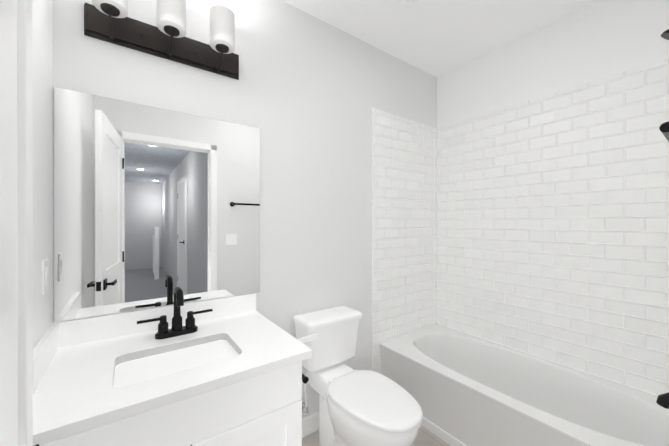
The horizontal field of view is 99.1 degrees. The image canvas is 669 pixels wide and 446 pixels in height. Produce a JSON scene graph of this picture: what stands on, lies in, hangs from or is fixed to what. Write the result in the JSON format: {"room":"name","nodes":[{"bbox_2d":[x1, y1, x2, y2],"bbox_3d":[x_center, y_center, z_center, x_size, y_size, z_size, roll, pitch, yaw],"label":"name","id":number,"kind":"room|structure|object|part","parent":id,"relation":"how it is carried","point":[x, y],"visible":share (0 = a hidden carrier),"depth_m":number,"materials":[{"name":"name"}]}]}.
{"room":"bathroom","nodes":[
{"label":"bathroom","id":0,"kind":"room"},
{"bbox_2d":[32,0,52,348],"bbox_3d":[-0.659,0.010,0.403,0.120,2.628,1.660,0,0,-36],"label":"wall","id":1,"kind":"structure","parent":0,"point":[42,101],"depth_m":0.98,"materials":[{"name":"white paint"}]},
{"bbox_2d":[0,0,32,445],"bbox_3d":[-0.301,0.297,0.237,0.035,2.030,0.699,0,0,-44],"label":"door frame","id":2,"kind":"structure","parent":1,"relation":"in","point":[16,311],"depth_m":0.40,"materials":[{"name":"white paint"}]},
{"bbox_2d":[42,259,48,294],"bbox_3d":[-1.008,0.186,0.999,0.010,0.116,0.070,0,0,-36],"label":"switch plate","id":3,"kind":"object","parent":1,"relation":"attached to","point":[45,276],"visible":0.98,"depth_m":0.99,"materials":[{"name":"white plastic"}]},
{"bbox_2d":[52,0,436,418],"bbox_3d":[-0.123,0.007,1.889,2.729,2.628,0.120,0,0,-36],"label":"wall","id":4,"kind":"structure","parent":0,"point":[305,93],"depth_m":1.73,"materials":[{"name":"white paint"}]},
{"bbox_2d":[54,87,259,321],"bbox_3d":[-0.754,-0.072,1.353,0.829,0.914,0.006,0,0,-36],"label":"mirror","id":5,"kind":"object","parent":4,"relation":"attached to","point":[154,207],"visible":0.93,"depth_m":1.29,"materials":[{"name":"silver mirror"}]},
{"bbox_2d":[84,0,238,79],"bbox_3d":[-0.721,-0.889,1.281,0.624,0.248,0.159,0,0,-36],"label":"sconce","id":6,"kind":"object","parent":4,"relation":"attached to","point":[110,21],"visible":1,"depth_m":1.27,"materials":[{"name":"brown metal"}]},
{"bbox_3d":[-0.716,-0.931,1.257,0.541,0.163,0.114,0,0,-36],"label":"lamp shade","id":7,"kind":"part","parent":6,"relation":"part of","materials":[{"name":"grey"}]},
{"bbox_2d":[302,412,318,437],"bbox_3d":[-0.092,1.265,1.833,0.913,0.112,0.012,0,0,-36],"label":"baseboard","id":8,"kind":"structure","parent":4,"relation":"attached to","point":[310,424],"depth_m":1.77,"materials":[{"name":"white paint"}]},
{"bbox_2d":[302,426,449,445],"bbox_3d":[0.362,1.348,1.219,2.729,0.050,1.780,0,0,-36],"label":"floor","id":9,"kind":"structure","parent":0,"point":[425,437],"depth_m":1.74,"materials":[{"name":"tile"}]},
{"bbox_2d":[33,287,311,445],"bbox_3d":[-0.570,0.798,1.116,0.856,1.048,0.611,0,0,-36],"label":"bathroom vanity","id":10,"kind":"object","parent":9,"relation":"on","point":[224,371],"visible":0.98,"depth_m":0.98,"materials":[{"name":"white paint"}]},
{"bbox_3d":[-0.437,0.869,0.872,0.760,0.686,0.019,0,0,-36],"label":"door","id":11,"kind":"part","parent":10,"relation":"part of","materials":[{"name":"white paint"}]},
{"bbox_2d":[137,287,212,338],"bbox_3d":[-0.662,0.378,1.210,0.289,0.209,0.140,0,0,-36],"label":"faucet","id":12,"kind":"object","parent":10,"relation":"on","point":[190,330],"depth_m":1.22,"materials":[{"name":"black metal"}]},
{"bbox_2d":[293,305,422,445],"bbox_3d":[0.089,0.934,1.498,0.466,0.776,0.764,0,0,-36],"label":"toilet","id":13,"kind":"object","parent":9,"relation":"on","point":[364,408],"visible":0.96,"depth_m":1.50,"materials":[{"name":"white ceramic"}]},
{"bbox_3d":[-0.146,0.622,1.538,0.132,0.028,0.023,0,0,-36],"label":"flush lever","id":14,"kind":"part","parent":13,"relation":"part of","materials":[{"name":"white ceramic"}]},
{"bbox_3d":[-0.040,0.724,1.736,0.372,0.276,0.192,0,0,-36],"label":"tank","id":15,"kind":"part","parent":13,"relation":"part of","materials":[{"name":"white ceramic"}]},
{"bbox_3d":[-0.037,0.566,1.732,0.396,0.040,0.212,0,0,-36],"label":"tank lid","id":16,"kind":"part","parent":13,"relation":"part of","materials":[{"name":"white ceramic"}]},
{"bbox_3d":[0.195,0.865,1.411,0.358,0.040,0.499,0,0,-36],"label":"seat","id":17,"kind":"part","parent":13,"relation":"part of","materials":[{"name":"white plastic"}]},
{"bbox_2d":[379,324,668,445],"bbox_3d":[1.071,1.112,1.731,0.718,0.420,1.519,0,0,-36],"label":"bathtub","id":18,"kind":"object","parent":9,"relation":"on","point":[463,388],"visible":0.98,"depth_m":1.69,"materials":[{"name":"white ceramic"}]},
{"bbox_2d":[282,0,601,76],"bbox_3d":[0.364,-1.330,1.214,2.729,0.050,1.780,0,0,-36],"label":"ceiling","id":19,"kind":"structure","parent":0,"point":[436,38],"depth_m":1.87,"materials":[{"name":"white paint"}]},
{"bbox_2d":[396,0,419,8],"bbox_3d":[0.417,-1.296,1.508,0.300,0.018,0.315,0,0,-36],"label":"fan","id":20,"kind":"object","parent":19,"relation":"attached to","point":[408,4],"visible":0.93,"depth_m":1.67,"materials":[{"name":"white paint"}]},
{"bbox_2d":[437,0,668,127],"bbox_3d":[1.455,0.008,1.932,0.120,2.628,1.660,0,0,-36],"label":"wall","id":21,"kind":"structure","parent":0,"point":[600,39],"depth_m":1.83,"materials":[{"name":"white paint"}]},
{"bbox_2d":[372,58,668,395],"bbox_3d":[1.050,0.238,1.713,0.794,2.168,1.540,0,0,-36],"label":"wall tile","id":22,"kind":"structure","parent":21,"relation":"attached to","point":[538,227],"depth_m":1.91,"materials":[{"name":"white tile"}]},
{"bbox_2d":[656,392,668,408],"bbox_3d":[1.470,0.755,1.188,0.064,0.087,0.174,0,0,-36],"label":"tub spout","id":23,"kind":"object","parent":22,"relation":"attached to","point":[662,400],"visible":1,"depth_m":1.23,"materials":[{"name":"black metal"}]},
{"bbox_2d":[661,29,668,39],"bbox_3d":[1.474,-0.838,1.181,0.096,0.146,0.164,0,0,-36],"label":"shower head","id":24,"kind":"object","parent":22,"relation":"attached to","point":[664,34],"visible":1,"depth_m":1.23},
{"bbox_3d":[0.849,0.010,0.544,2.489,2.628,0.120,0,0,-36],"label":"wall","id":25,"kind":"structure","parent":0,"visible":0},
{"bbox_2d":[659,122,668,141],"bbox_3d":[0.932,-0.192,0.727,0.634,0.048,0.080,0,0,-36],"label":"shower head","id":26,"kind":"object","parent":25,"relation":"attached to","point":[664,128],"visible":1,"depth_m":0.57,"materials":[{"name":"black metal"}]}
]}

